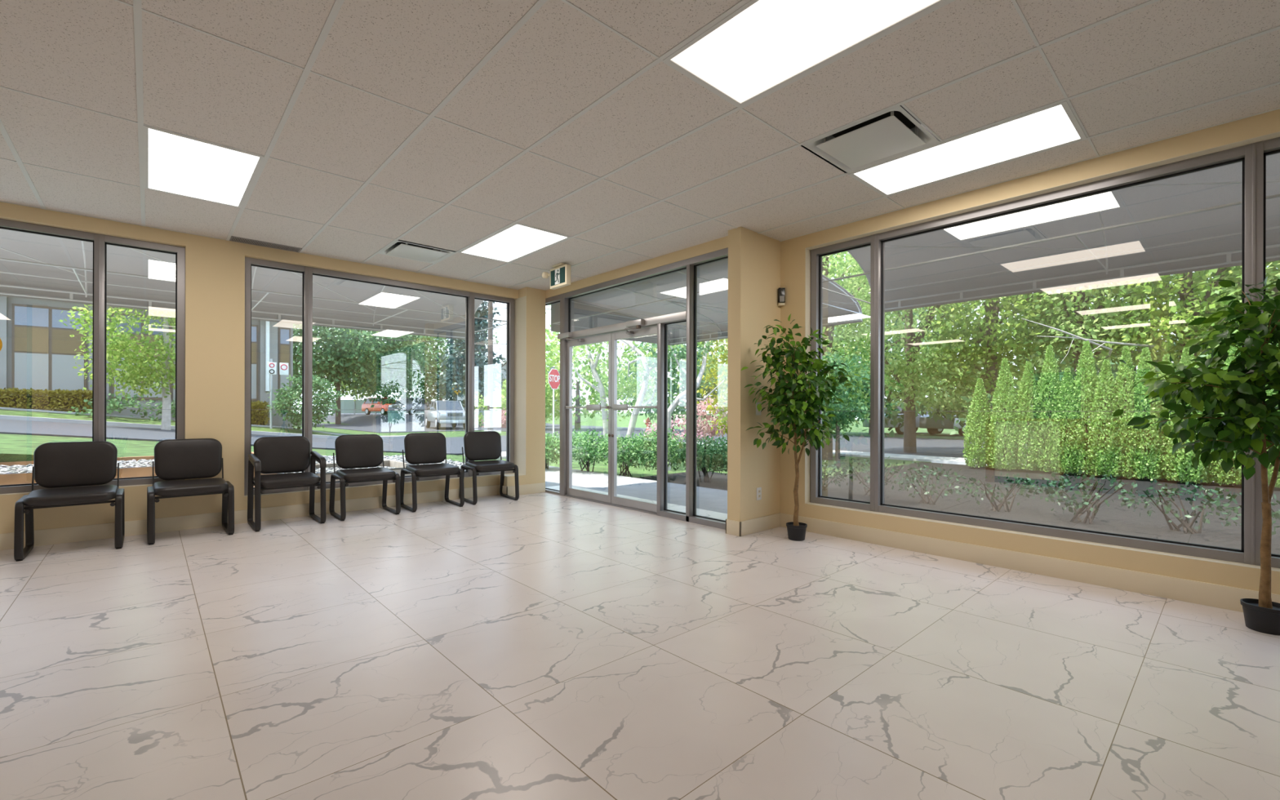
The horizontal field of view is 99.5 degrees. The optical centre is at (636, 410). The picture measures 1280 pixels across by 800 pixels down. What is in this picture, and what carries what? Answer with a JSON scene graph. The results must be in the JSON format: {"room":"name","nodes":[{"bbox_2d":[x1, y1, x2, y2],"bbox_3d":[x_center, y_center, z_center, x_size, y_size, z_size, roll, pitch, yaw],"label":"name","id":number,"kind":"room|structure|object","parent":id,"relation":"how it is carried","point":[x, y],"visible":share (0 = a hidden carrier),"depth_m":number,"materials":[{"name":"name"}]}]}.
{"room":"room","nodes":[
{"label":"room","id":0,"kind":"room"},
{"bbox_2d":[0,201,518,533],"bbox_3d":[-5.364,-0.278,4.228,10.490,2.791,0.200,0,0,-42],"label":"wall","id":1,"kind":"structure","parent":0,"point":[215,268],"depth_m":5.24,"materials":[{"name":"beige paint"}]},
{"bbox_2d":[0,218,185,493],"bbox_3d":[-5.394,-0.438,4.238,2.858,2.232,0.128,0,0,-42],"label":"window","id":2,"kind":"structure","parent":1,"relation":"in","point":[100,242],"depth_m":4.78,"materials":[{"name":"black"}]},
{"bbox_2d":[0,228,506,339],"bbox_3d":[-4.891,-1.501,5.768,7.250,0.721,1.455,0,0,-42],"label":"awning","id":3,"kind":"object","parent":1,"relation":"attached to","point":[33,266],"visible":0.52,"depth_m":6.23,"materials":[{"name":"grey fabric"}]},
{"bbox_2d":[0,482,545,550],"bbox_3d":[-5.227,1.052,4.064,10.478,0.132,0.230,0,0,-42],"label":"baseboard","id":4,"kind":"structure","parent":1,"relation":"attached to","point":[104,531],"depth_m":5.27,"materials":[{"name":"beige"}]},
{"bbox_2d":[244,257,514,495],"bbox_3d":[-2.864,-0.344,6.518,3.046,2.410,0.128,0,0,-42],"label":"window","id":5,"kind":"structure","parent":1,"relation":"in","point":[307,273],"depth_m":6.00,"materials":[{"name":"black"}]},
{"bbox_2d":[499,287,545,486],"bbox_3d":[-1.617,-0.269,7.458,0.582,2.791,0.417,0,0,-42],"label":"wall","id":6,"kind":"structure","parent":0,"point":[535,298],"depth_m":7.38,"materials":[{"name":"beige paint"}]},
{"bbox_2d":[504,296,526,476],"bbox_3d":[-1.706,-0.338,7.332,0.280,2.414,0.346,0,0,-42],"label":"trim","id":7,"kind":"structure","parent":6,"relation":"attached to","point":[520,304],"depth_m":7.40,"materials":[{"name":"beige paint"}]},
{"bbox_2d":[545,235,728,298],"bbox_3d":[-0.174,-1.606,6.438,0.185,0.110,3.516,0,0,-42],"label":"wall","id":8,"kind":"structure","parent":0,"point":[721,243],"depth_m":5.98,"materials":[{"name":"beige paint"}]},
{"bbox_2d":[545,247,728,529],"bbox_3d":[-0.199,-0.210,6.423,0.147,2.679,3.510,0,0,-42],"label":"door frame","id":9,"kind":"structure","parent":8,"relation":"in","point":[690,316],"depth_m":5.83,"materials":[{"name":"black"}]},
{"bbox_2d":[565,333,611,503],"bbox_3d":[-0.616,0.091,6.833,0.101,2.044,0.918,0,0,-42],"label":"door","id":10,"kind":"structure","parent":9,"relation":"attached to","point":[598,496],"depth_m":6.86,"materials":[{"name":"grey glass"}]},
{"bbox_2d":[609,325,657,512],"bbox_3d":[-0.019,0.092,6.171,0.101,2.044,0.854,0,0,-42],"label":"door","id":11,"kind":"structure","parent":9,"relation":"attached to","point":[628,502],"depth_m":6.45,"materials":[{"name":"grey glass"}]},
{"bbox_2d":[551,257,862,345],"bbox_3d":[0.824,-1.385,7.349,2.455,0.506,3.420,0,0,-42],"label":"awning","id":12,"kind":"object","parent":8,"relation":"attached to","point":[664,295],"visible":0.5,"depth_m":7.70,"materials":[{"name":"grey fabric"}]},
{"bbox_2d":[0,485,1279,799],"bbox_3d":[-1.113,1.187,-0.172,11.320,0.120,12.432,0,0,-42],"label":"floor","id":13,"kind":"structure","parent":0,"point":[542,646],"depth_m":2.34,"materials":[{"name":"tile"}]},
{"bbox_2d":[13,440,124,560],"bbox_3d":[-4.555,0.691,4.388,0.581,0.857,0.546,0,0,-42],"label":"chair","id":14,"kind":"object","parent":13,"relation":"on","point":[65,464],"visible":1,"depth_m":4.41,"materials":[{"name":"leather"}]},
{"bbox_2d":[146,438,234,544],"bbox_3d":[-4.019,0.692,4.885,0.581,0.857,0.546,0,0,-43],"label":"chair","id":15,"kind":"object","parent":13,"relation":"on","point":[178,460],"visible":1,"depth_m":4.92,"materials":[{"name":"leather"}]},
{"bbox_2d":[247,435,326,531],"bbox_3d":[-3.478,0.694,5.385,0.587,0.857,0.548,0,0,-42],"label":"armchair","id":16,"kind":"object","parent":13,"relation":"on","point":[286,454],"visible":1,"depth_m":5.40,"materials":[{"name":"leather"}]},
{"bbox_2d":[328,434,400,520],"bbox_3d":[-2.945,0.695,5.873,0.581,0.857,0.546,0,0,-41],"label":"chair","id":17,"kind":"object","parent":13,"relation":"on","point":[353,451],"visible":1,"depth_m":5.89,"materials":[{"name":"leather"}]},
{"bbox_2d":[400,432,464,511],"bbox_3d":[-2.406,0.696,6.358,0.581,0.857,0.546,0,0,-39],"label":"chair","id":18,"kind":"object","parent":13,"relation":"on","point":[430,448],"visible":0.98,"depth_m":6.38,"materials":[{"name":"leather"}]},
{"bbox_2d":[458,431,519,504],"bbox_3d":[-1.861,0.697,6.829,0.581,0.857,0.546,0,0,-36],"label":"chair","id":19,"kind":"object","parent":13,"relation":"on","point":[482,446],"visible":0.95,"depth_m":6.87,"materials":[{"name":"leather"}]},
{"bbox_2d":[741,313,869,541],"bbox_3d":[1.423,0.159,4.674,0.784,1.949,0.889,0,0,-38],"label":"ficus tree","id":20,"kind":"object","parent":13,"relation":"on","point":[793,414],"visible":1,"depth_m":4.68,"materials":[{"name":"green plant"}]},
{"bbox_2d":[1112,276,1279,635],"bbox_3d":[3.142,0.203,2.717,0.902,1.869,1.138,0,0,-42],"label":"ficus tree","id":21,"kind":"object","parent":13,"relation":"on","point":[1247,423],"visible":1,"depth_m":2.78,"materials":[{"name":"green plant"}]},
{"bbox_2d":[0,0,1279,290],"bbox_3d":[-1.025,-1.671,-0.091,11.150,0.024,12.042,0,0,-42],"label":"ceiling","id":22,"kind":"structure","parent":0,"point":[448,125],"depth_m":2.96,"materials":[{"name":"tile"}]},
{"bbox_2d":[143,124,264,208],"bbox_3d":[-3.060,-1.675,3.802,0.586,0.026,1.208,0,0,-42],"label":"recessed light","id":23,"kind":"object","parent":22,"relation":"in","point":[176,164],"visible":0.87,"depth_m":3.72,"materials":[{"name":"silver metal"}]},
{"bbox_2d":[378,240,455,263],"bbox_3d":[-2.314,-1.718,5.705,0.590,0.136,0.590,0,0,-42],"label":"ceiling vent","id":24,"kind":"object","parent":22,"relation":"in","point":[401,249],"visible":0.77,"depth_m":5.72,"materials":[{"name":"metal"}]},
{"bbox_2d":[458,222,570,262],"bbox_3d":[-1.249,-1.671,5.434,0.586,0.026,1.208,0,0,-42],"label":"recessed light","id":25,"kind":"object","parent":22,"relation":"in","point":[517,241],"visible":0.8,"depth_m":5.39,"materials":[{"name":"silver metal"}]},
{"bbox_2d":[542,262,570,289],"bbox_3d":[-0.908,-1.537,6.218,0.150,0.252,0.438,0,0,-42],"label":"exit sign","id":26,"kind":"object","parent":22,"relation":"hanging from","point":[560,276],"visible":1,"depth_m":6.14,"materials":[{"name":"beige plastic"}]},
{"bbox_2d":[662,0,947,106],"bbox_3d":[0.747,-1.666,2.309,0.586,0.026,1.208,0,0,-42],"label":"recessed light","id":27,"kind":"object","parent":22,"relation":"in","point":[762,46],"visible":0.89,"depth_m":2.42,"materials":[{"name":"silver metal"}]},
{"bbox_2d":[802,105,939,173],"bbox_3d":[1.448,-1.710,3.351,0.590,0.136,0.590,0,0,-42],"label":"ceiling vent","id":28,"kind":"object","parent":22,"relation":"in","point":[894,132],"visible":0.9,"depth_m":3.33,"materials":[{"name":"metal"}]},
{"bbox_2d":[848,101,1086,196],"bbox_3d":[2.105,-1.663,3.533,0.586,0.026,1.208,0,0,-42],"label":"recessed light","id":29,"kind":"object","parent":22,"relation":"in","point":[1056,125],"visible":0.83,"depth_m":3.45,"materials":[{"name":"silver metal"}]},
{"bbox_2d":[727,226,780,521],"bbox_3d":[1.200,-0.263,5.216,0.835,2.791,0.145,0,0,-42],"label":"wall","id":30,"kind":"structure","parent":0,"point":[753,257],"depth_m":4.99,"materials":[{"name":"beige paint"}]},
{"bbox_2d":[780,109,1279,594],"bbox_3d":[4.295,-0.256,2.255,0.200,2.791,8.400,0,0,-42],"label":"wall","id":31,"kind":"structure","parent":0,"point":[793,251],"depth_m":3.88,"materials":[{"name":"beige paint"}]},
{"bbox_2d":[725,512,1279,612],"bbox_3d":[3.925,1.073,2.030,0.648,0.132,8.558,0,0,-42],"label":"baseboard","id":32,"kind":"structure","parent":31,"relation":"attached to","point":[1224,597],"depth_m":3.79,"materials":[{"name":"beige"}]},
{"bbox_2d":[804,131,1279,571],"bbox_3d":[3.355,-0.323,3.213,0.084,2.415,5.183,0,0,-42],"label":"trim","id":33,"kind":"structure","parent":31,"relation":"attached to","point":[807,253],"depth_m":3.91,"materials":[{"name":"beige paint"}]},
{"bbox_2d":[809,137,1279,568],"bbox_3d":[3.431,-0.324,3.275,0.128,2.411,5.174,0,0,-42],"label":"window","id":34,"kind":"structure","parent":31,"relation":"in","point":[1252,156],"depth_m":3.74,"materials":[{"name":"black"}]},
{"bbox_2d":[822,152,1279,312],"bbox_3d":[4.285,-1.480,3.508,1.455,0.721,6.200,0,0,-42],"label":"awning","id":35,"kind":"object","parent":31,"relation":"attached to","point":[1191,222],"visible":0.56,"depth_m":4.67,"materials":[{"name":"grey fabric"}]},
{"label":"outside","id":36,"kind":"structure","parent":0,"visible":0},
{"bbox_2d":[295,413,483,433],"bbox_3d":[-25.896,0.820,46.664,6.000,0.840,44.000,0,0,-42],"label":"parking lot","id":37,"kind":"structure","parent":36,"point":[365,423],"depth_m":38.60,"materials":[{"name":"asphalt"}]},
{"bbox_2d":[424,400,465,429],"bbox_3d":[-12.185,0.262,34.721,2.250,1.770,5.300,0,0,-31],"label":"pickup truck","id":38,"kind":"object","parent":37,"relation":"on","point":[452,412],"visible":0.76,"depth_m":33.40,"materials":[{"name":"silver metal"}]},
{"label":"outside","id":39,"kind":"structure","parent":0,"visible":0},
{"bbox_2d":[545,465,727,513],"bbox_3d":[-0.687,1.204,7.743,2.950,0.128,7.180,0,0,-42],"label":"sidewalk","id":40,"kind":"structure","parent":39,"point":[707,499],"depth_m":7.93,"materials":[{"name":"concrete"}]},
{"bbox_2d":[545,431,573,469],"bbox_3d":[-1.779,0.791,10.555,1.226,0.803,1.191,0,0,-42],"label":"bush","id":41,"kind":"object","parent":40,"relation":"on","point":[550,452],"visible":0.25,"depth_m":10.37,"materials":[{"name":"green plant"}]},
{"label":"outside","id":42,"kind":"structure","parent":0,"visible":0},
{"bbox_2d":[0,418,677,454],"bbox_3d":[-15.795,0.614,10.806,39.000,1.300,8.800,0,0,-42],"label":"lawn","id":43,"kind":"structure","parent":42,"point":[454,445],"depth_m":13.35,"materials":[{"name":"plant"}]},
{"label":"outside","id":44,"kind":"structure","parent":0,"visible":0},
{"bbox_2d":[323,413,1026,457],"bbox_3d":[-5.226,0.863,35.675,10.000,0.840,100.000,0,0,-42],"label":"road","id":45,"kind":"structure","parent":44,"point":[925,446],"depth_m":21.22,"materials":[{"name":"asphalt"}]},
{"bbox_2d":[387,397,431,414],"bbox_3d":[-21.082,-0.394,50.825,2.250,1.630,4.500,0,0,12],"label":"car","id":46,"kind":"object","parent":45,"relation":"on","point":[411,405],"visible":0.7,"depth_m":49.95,"materials":[{"name":"grey paint"}]},
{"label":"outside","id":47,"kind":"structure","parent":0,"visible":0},
{"bbox_2d":[676,442,1229,481],"bbox_3d":[12.911,1.250,7.329,1.200,0.120,33.600,0,0,-42],"label":"sidewalk","id":48,"kind":"structure","parent":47,"point":[955,460],"depth_m":13.58,"materials":[{"name":"concrete"}]},
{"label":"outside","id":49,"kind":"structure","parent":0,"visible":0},
{"bbox_2d":[0,408,1033,455],"bbox_3d":[-0.768,0.528,39.691,100.000,1.600,100.000,0,0,-42],"label":"road","id":50,"kind":"structure","parent":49,"point":[921,433],"depth_m":27.47,"materials":[{"name":"asphalt"}]},
{"bbox_2d":[0,386,92,413],"bbox_3d":[-21.518,-0.053,16.250,7.996,1.468,1.045,0,0,-42],"label":"clipped hedge","id":51,"kind":"object","parent":50,"relation":"on","point":[51,402],"visible":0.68,"depth_m":17.79,"materials":[{"name":"green plant"}]},
{"bbox_2d":[0,434,159,462],"bbox_3d":[-16.327,0.400,1.052,25.150,0.814,5.180,0,0,-42],"label":"lawn","id":52,"kind":"structure","parent":50,"relation":"on","point":[13,448],"depth_m":7.88,"materials":[{"name":"green plant"}]},
{"bbox_2d":[59,302,175,430],"bbox_3d":[-14.406,-2.429,16.650,4.760,6.356,4.202,0,0,-42],"label":"maple tree","id":53,"kind":"object","parent":50,"relation":"on","point":[160,371],"visible":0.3,"depth_m":15.71,"materials":[{"name":"green plant"}]},
{"bbox_2d":[66,392,175,421],"bbox_3d":[-16.857,0.008,18.859,4.105,1.202,1.603,0,0,-42],"label":"shrub","id":54,"kind":"object","parent":50,"relation":"on","point":[113,405],"visible":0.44,"depth_m":18.30,"materials":[{"name":"green plant"}]},
{"bbox_2d":[0,451,276,487],"bbox_3d":[-6.024,0.719,5.712,3.500,0.295,1.750,0,0,-42],"label":"planter box","id":55,"kind":"object","parent":50,"relation":"on","point":[25,477],"visible":0.09,"depth_m":5.41,"materials":[{"name":"wood"}]},
{"bbox_2d":[0,458,154,474],"bbox_3d":[-6.018,0.620,5.712,3.462,0.054,1.725,0,0,-42],"label":"gravel","id":56,"kind":"object","parent":55,"relation":"in","point":[4,469],"visible":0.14,"depth_m":5.93,"materials":[{"name":"gravel"}]},
{"bbox_2d":[0,296,293,427],"bbox_3d":[-24.864,-3.077,19.386,21.000,8.700,9.900,0,0,-42],"label":"building","id":57,"kind":"structure","parent":50,"relation":"on","point":[37,352],"depth_m":18.72,"materials":[{"name":"paint"}]},
{"bbox_2d":[0,414,405,439],"bbox_3d":[-21.030,0.490,12.134,33.000,1.303,0.182,0,0,-42],"label":"kerb","id":58,"kind":"object","parent":50,"relation":"on","point":[2,416],"visible":0.41,"depth_m":16.76,"materials":[{"name":"concrete"}]},
{"bbox_2d":[251,400,270,425],"bbox_3d":[-15.956,0.244,21.268,2.599,1.399,1.062,0,0,-42],"label":"clipped hedge","id":59,"kind":"object","parent":50,"relation":"on","point":[259,411],"visible":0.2,"depth_m":21.67,"materials":[{"name":"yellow plant"}]},
{"bbox_2d":[266,372,342,430],"bbox_3d":[-13.181,-0.375,21.619,2.647,2.357,2.492,0,0,-35],"label":"round shrub","id":60,"kind":"object","parent":50,"relation":"on","point":[283,406],"visible":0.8,"depth_m":21.27,"materials":[{"name":"green plant"}]},
{"bbox_2d":[293,323,441,424],"bbox_3d":[-22.992,-5.514,42.482,11.129,13.182,14.409,0,0,41],"label":"tree","id":61,"kind":"object","parent":50,"relation":"on","point":[342,360],"visible":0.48,"depth_m":42.15,"materials":[{"name":"green plant"}]},
{"bbox_2d":[282,454,465,473],"bbox_3d":[-4.251,0.855,8.722,3.013,0.181,3.817,0,0,-42],"label":"gravel","id":62,"kind":"object","parent":50,"relation":"on","point":[329,459],"visible":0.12,"depth_m":9.15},
{"bbox_2d":[315,327,444,414],"bbox_3d":[-25.483,-5.723,53.794,12.912,12.788,11.231,0,0,-42],"label":"tree","id":63,"kind":"object","parent":50,"relation":"on","point":[347,393],"visible":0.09,"depth_m":51.74,"materials":[{"name":"green plant"}]},
{"bbox_2d":[380,328,501,407],"bbox_3d":[-19.480,-5.279,54.971,11.977,11.928,10.663,0,0,-40],"label":"tree","id":64,"kind":"object","parent":50,"relation":"on","point":[425,393],"visible":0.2,"depth_m":52.03,"materials":[{"name":"green plant"}]},
{"bbox_2d":[430,301,506,424],"bbox_3d":[-12.629,-4.870,41.807,6.068,12.141,5.843,0,0,-15],"label":"conifer tree","id":65,"kind":"object","parent":50,"relation":"on","point":[456,364],"visible":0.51,"depth_m":40.84,"materials":[{"name":"green plant"}]},
{"bbox_2d":[487,301,493,431],"bbox_3d":[-7.588,-4.308,28.152,0.300,11.000,2.200,0,0,14],"label":"utility pole","id":66,"kind":"object","parent":50,"relation":"on","point":[490,365],"visible":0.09,"depth_m":28.04,"materials":[{"name":"grey"}]},
{"bbox_2d":[474,378,559,426],"bbox_3d":[-8.645,-0.505,39.520,7.433,4.510,4.880,0,0,-28],"label":"shrub","id":67,"kind":"object","parent":50,"relation":"on","point":[482,401],"visible":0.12,"depth_m":38.42,"materials":[{"name":"green plant"}]},
{"bbox_2d":[493,324,630,429],"bbox_3d":[-4.763,-2.123,33.467,8.509,6.793,7.712,0,0,14],"label":"tree","id":68,"kind":"object","parent":50,"relation":"on","point":[553,347],"visible":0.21,"depth_m":32.43,"materials":[{"name":"green plant"}]},
{"bbox_2d":[460,448,842,477],"bbox_3d":[0.390,1.271,14.690,7.950,0.120,7.300,0,0,-42],"label":"lawn","id":69,"kind":"structure","parent":50,"relation":"on","point":[598,468],"depth_m":11.36,"materials":[{"name":"green plant"}]},
{"bbox_2d":[553,427,608,471],"bbox_3d":[-0.966,0.750,10.265,1.255,0.892,1.291,0,0,-42],"label":"bush","id":70,"kind":"object","parent":69,"relation":"on","point":[583,451],"visible":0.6,"depth_m":10.06,"materials":[{"name":"green plant"}]},
{"bbox_2d":[545,304,670,457],"bbox_3d":[-1.046,-1.496,14.300,3.762,5.447,3.511,0,0,-42],"label":"tree","id":71,"kind":"object","parent":69,"relation":"on","point":[594,366],"visible":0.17,"depth_m":14.04,"materials":[{"name":"green plant"}]},
{"bbox_2d":[590,432,657,476],"bbox_3d":[-0.203,0.791,9.859,1.302,0.813,1.280,0,0,43],"label":"bush","id":72,"kind":"object","parent":69,"relation":"on","point":[624,455],"visible":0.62,"depth_m":9.66,"materials":[{"name":"green plant"}]},
{"bbox_2d":[583,338,728,465],"bbox_3d":[-0.016,-1.399,12.398,3.909,5.273,3.699,0,0,-33],"label":"tree","id":73,"kind":"object","parent":69,"relation":"on","point":[639,402],"visible":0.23,"depth_m":12.38,"materials":[{"name":"green plant"}]},
{"bbox_2d":[631,339,724,471],"bbox_3d":[1.497,-1.042,11.357,2.923,4.550,2.925,0,0,-42],"label":"tree","id":74,"kind":"object","parent":69,"relation":"on","point":[706,348],"visible":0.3,"depth_m":11.29,"materials":[{"name":"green plant"}]},
{"bbox_2d":[683,395,727,440],"bbox_3d":[2.069,0.191,14.337,1.763,1.267,1.759,0,0,-42],"label":"shrub","id":75,"kind":"object","parent":69,"relation":"on","point":[700,428],"visible":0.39,"depth_m":14.14,"materials":[{"name":"plant"}]},
{"bbox_2d":[697,338,728,435],"bbox_3d":[2.427,-0.888,13.051,2.334,4.246,2.469,0,0,-42],"label":"tree","id":76,"kind":"object","parent":69,"relation":"on","point":[721,400],"visible":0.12,"depth_m":12.86,"materials":[{"name":"green plant"}]},
{"bbox_2d":[617,341,727,431],"bbox_3d":[2.835,-1.889,31.332,8.372,6.252,8.513,0,0,-42],"label":"tree","id":77,"kind":"object","parent":50,"relation":"on","point":[681,409],"visible":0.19,"depth_m":30.27,"materials":[{"name":"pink plant"}]},
{"bbox_2d":[714,456,931,477],"bbox_3d":[4.227,1.280,11.888,6.000,0.120,2.200,0,0,-42],"label":"lawn","id":78,"kind":"structure","parent":50,"relation":"on","point":[847,459],"depth_m":12.58,"materials":[{"name":"green plant"}]},
{"bbox_2d":[822,346,885,467],"bbox_3d":[4.099,-0.061,11.807,2.197,2.601,2.238,0,0,-42],"label":"tree","id":79,"kind":"object","parent":78,"relation":"on","point":[837,419],"visible":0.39,"depth_m":11.45,"materials":[{"name":"green plant"}]},
{"bbox_2d":[822,251,909,459],"bbox_3d":[4.995,-1.800,13.700,3.735,6.098,4.200,0,0,32],"label":"leafy tree","id":80,"kind":"object","parent":78,"relation":"on","point":[827,452],"visible":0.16,"depth_m":13.14,"materials":[{"name":"green plant"}]},
{"bbox_2d":[828,251,970,437],"bbox_3d":[11.173,-4.394,25.863,6.601,11.428,9.299,0,0,-35],"label":"tree","id":81,"kind":"object","parent":50,"relation":"on","point":[893,415],"visible":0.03,"depth_m":24.09,"materials":[{"name":"green plant"}]},
{"bbox_2d":[831,252,996,453],"bbox_3d":[7.765,-2.414,15.358,4.458,7.338,5.160,0,0,17],"label":"leafy tree","id":82,"kind":"object","parent":50,"relation":"on","point":[907,375],"visible":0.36,"depth_m":14.37,"materials":[{"name":"green plant"}]},
{"bbox_2d":[919,406,975,435],"bbox_3d":[16.781,0.434,27.757,4.500,1.630,2.200,0,0,-27],"label":"car","id":83,"kind":"object","parent":50,"relation":"on","point":[932,427],"visible":0.24,"depth_m":26.77,"materials":[{"name":"silver metal"}]},
{"bbox_2d":[913,287,1081,456],"bbox_3d":[9.244,-2.492,14.209,5.200,7.502,4.136,0,0,-37],"label":"leafy tree","id":84,"kind":"object","parent":50,"relation":"on","point":[992,344],"visible":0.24,"depth_m":13.66,"materials":[{"name":"green plant"}]},
{"bbox_2d":[891,295,1115,437],"bbox_3d":[14.942,-4.346,22.856,7.107,11.512,8.859,0,0,-39],"label":"tree","id":85,"kind":"object","parent":50,"relation":"on","point":[1042,359],"visible":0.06,"depth_m":21.83,"materials":[{"name":"green plant"}]},
{"bbox_2d":[985,272,1193,426],"bbox_3d":[10.496,-2.478,12.999,4.838,7.480,4.618,0,0,7],"label":"leafy tree","id":86,"kind":"object","parent":50,"relation":"on","point":[1076,333],"visible":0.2,"depth_m":12.01,"materials":[{"name":"green plant"}]},
{"bbox_2d":[1007,270,1224,417],"bbox_3d":[17.827,-4.206,19.814,7.189,11.006,9.110,0,0,-42],"label":"tree","id":87,"kind":"object","parent":50,"relation":"on","point":[1157,369],"visible":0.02,"depth_m":19.13,"materials":[{"name":"green plant"}]},
{"bbox_2d":[1069,261,1279,457],"bbox_3d":[11.828,-2.569,11.534,4.974,7.668,4.230,0,0,-24],"label":"leafy tree","id":88,"kind":"object","parent":50,"relation":"on","point":[1179,321],"visible":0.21,"depth_m":11.05,"materials":[{"name":"green plant"}]},
{"bbox_2d":[1187,260,1279,368],"bbox_3d":[12.332,-2.369,9.561,4.928,7.270,4.109,0,0,-40],"label":"leafy tree","id":89,"kind":"object","parent":50,"relation":"on","point":[1234,268],"visible":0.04,"depth_m":10.23,"materials":[{"name":"green plant"}]},
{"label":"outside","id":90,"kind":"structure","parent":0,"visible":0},
{"bbox_2d":[636,462,1279,554],"bbox_3d":[10.454,1.267,2.154,8.780,0.094,25.200,0,0,-42],"label":"garden bed","id":91,"kind":"object","parent":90,"point":[1116,518],"visible":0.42,"depth_m":7.24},
{"bbox_2d":[625,427,685,471],"bbox_3d":[0.416,0.731,9.449,1.191,0.933,1.216,0,0,-42],"label":"bush","id":92,"kind":"object","parent":91,"relation":"on","point":[652,440],"visible":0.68,"depth_m":9.30,"materials":[{"name":"green plant"}]},
{"bbox_2d":[669,435,727,482],"bbox_3d":[1.211,0.807,9.053,1.208,0.786,1.287,0,0,-23],"label":"bush","id":93,"kind":"object","parent":91,"relation":"on","point":[703,460],"visible":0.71,"depth_m":8.87,"materials":[{"name":"green plant"}]},
{"bbox_2d":[831,455,912,495],"bbox_3d":[3.281,0.929,7.711,1.102,0.576,0.979,0,0,-16],"label":"bush","id":94,"kind":"object","parent":91,"relation":"on","point":[852,468],"visible":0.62,"depth_m":7.66,"materials":[{"name":"green plant"}]},
{"bbox_2d":[888,461,977,504],"bbox_3d":[3.811,0.952,7.028,1.265,0.532,0.932,0,0,-42],"label":"bush","id":95,"kind":"object","parent":91,"relation":"on","point":[923,486],"visible":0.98,"depth_m":7.01,"materials":[{"name":"green plant"}]},
{"bbox_2d":[962,377,994,467],"bbox_3d":[7.210,0.252,11.404,0.619,1.889,0.597,0,0,24],"label":"cedar tree","id":96,"kind":"object","parent":91,"relation":"on","point":[980,393],"visible":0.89,"depth_m":11.31,"materials":[{"name":"green plant"}]},
{"bbox_2d":[986,357,1024,470],"bbox_3d":[7.475,0.066,10.979,0.648,2.282,0.647,0,0,-7],"label":"cedar tree","id":97,"kind":"object","parent":91,"relation":"on","point":[1006,462],"visible":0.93,"depth_m":10.85,"materials":[{"name":"green plant"}]},
{"bbox_2d":[943,472,1070,511],"bbox_3d":[4.499,0.990,6.559,1.116,0.462,1.193,0,0,-42],"label":"bush","id":98,"kind":"object","parent":91,"relation":"on","point":[1015,482],"visible":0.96,"depth_m":6.51,"materials":[{"name":"green plant"}]},
{"bbox_2d":[1010,360,1048,471],"bbox_3d":[7.778,0.107,10.779,0.633,2.197,0.598,0,0,-14],"label":"cedar tree","id":99,"kind":"object","parent":91,"relation":"on","point":[1028,385],"visible":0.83,"depth_m":10.68,"materials":[{"name":"green plant"}]},
{"bbox_2d":[1028,344,1066,471],"bbox_3d":[8.047,-0.044,10.541,0.649,2.485,0.628,0,0,-2],"label":"cedar tree","id":100,"kind":"object","parent":91,"relation":"on","point":[1046,381],"visible":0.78,"depth_m":10.48,"materials":[{"name":"green plant"}]},
{"bbox_2d":[1046,368,1087,474],"bbox_3d":[8.184,0.192,10.255,0.604,2.031,0.612,0,0,-27],"label":"cedar tree","id":101,"kind":"object","parent":91,"relation":"on","point":[1067,385],"visible":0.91,"depth_m":10.17,"materials":[{"name":"green plant"}]},
{"bbox_2d":[1067,340,1109,475],"bbox_3d":[8.425,-0.052,10.102,0.651,2.521,0.626,0,0,40],"label":"cedar tree","id":102,"kind":"object","parent":91,"relation":"on","point":[1086,372],"visible":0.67,"depth_m":10.03,"materials":[{"name":"green plant"}]},
{"bbox_2d":[1022,469,1155,524],"bbox_3d":[4.819,0.939,5.851,0.892,0.565,1.156,0,0,-42],"label":"bush","id":103,"kind":"object","parent":91,"relation":"on","point":[1085,503],"visible":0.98,"depth_m":5.84,"materials":[{"name":"green plant"}]},
{"bbox_2d":[1084,359,1128,477],"bbox_3d":[8.518,0.131,9.842,0.644,2.137,0.610,0,0,-18],"label":"cedar tree","id":104,"kind":"object","parent":91,"relation":"on","point":[1106,383],"visible":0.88,"depth_m":9.71,"materials":[{"name":"green plant"}]},
{"bbox_2d":[1104,345,1146,479],"bbox_3d":[8.750,0.019,9.704,0.598,2.382,0.595,0,0,39],"label":"cedar tree","id":105,"kind":"object","parent":91,"relation":"on","point":[1126,371],"visible":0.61,"depth_m":9.59,"materials":[{"name":"green plant"}]},
{"bbox_2d":[1120,346,1165,480],"bbox_3d":[8.920,0.048,9.469,0.654,2.322,0.613,0,0,-8],"label":"cedar tree","id":106,"kind":"object","parent":91,"relation":"on","point":[1144,367],"visible":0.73,"depth_m":9.36,"materials":[{"name":"green plant"}]},
{"bbox_2d":[1146,353,1185,479],"bbox_3d":[9.191,0.108,9.374,0.584,2.187,0.618,0,0,-28],"label":"cedar tree","id":107,"kind":"object","parent":91,"relation":"on","point":[1166,357],"visible":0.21,"depth_m":9.34,"materials":[{"name":"green plant"}]},
{"bbox_2d":[1117,478,1241,533],"bbox_3d":[5.416,0.947,5.324,1.063,0.550,1.042,0,0,-42],"label":"bush","id":108,"kind":"object","parent":91,"relation":"on","point":[1188,525],"visible":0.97,"depth_m":5.39,"materials":[{"name":"green plant"}]},
{"bbox_2d":[1160,346,1208,484],"bbox_3d":[9.210,0.057,9.061,0.647,2.307,0.639,0,0,-18],"label":"cedar tree","id":109,"kind":"object","parent":91,"relation":"on","point":[1185,358],"visible":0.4,"depth_m":8.99,"materials":[{"name":"green plant"}]},
{"bbox_2d":[1209,345,1241,485],"bbox_3d":[9.590,0.034,8.692,0.578,2.336,0.592,0,0,-44],"label":"cedar tree","id":110,"kind":"object","parent":91,"relation":"on","point":[1233,481],"visible":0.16,"depth_m":8.65,"materials":[{"name":"green plant"}]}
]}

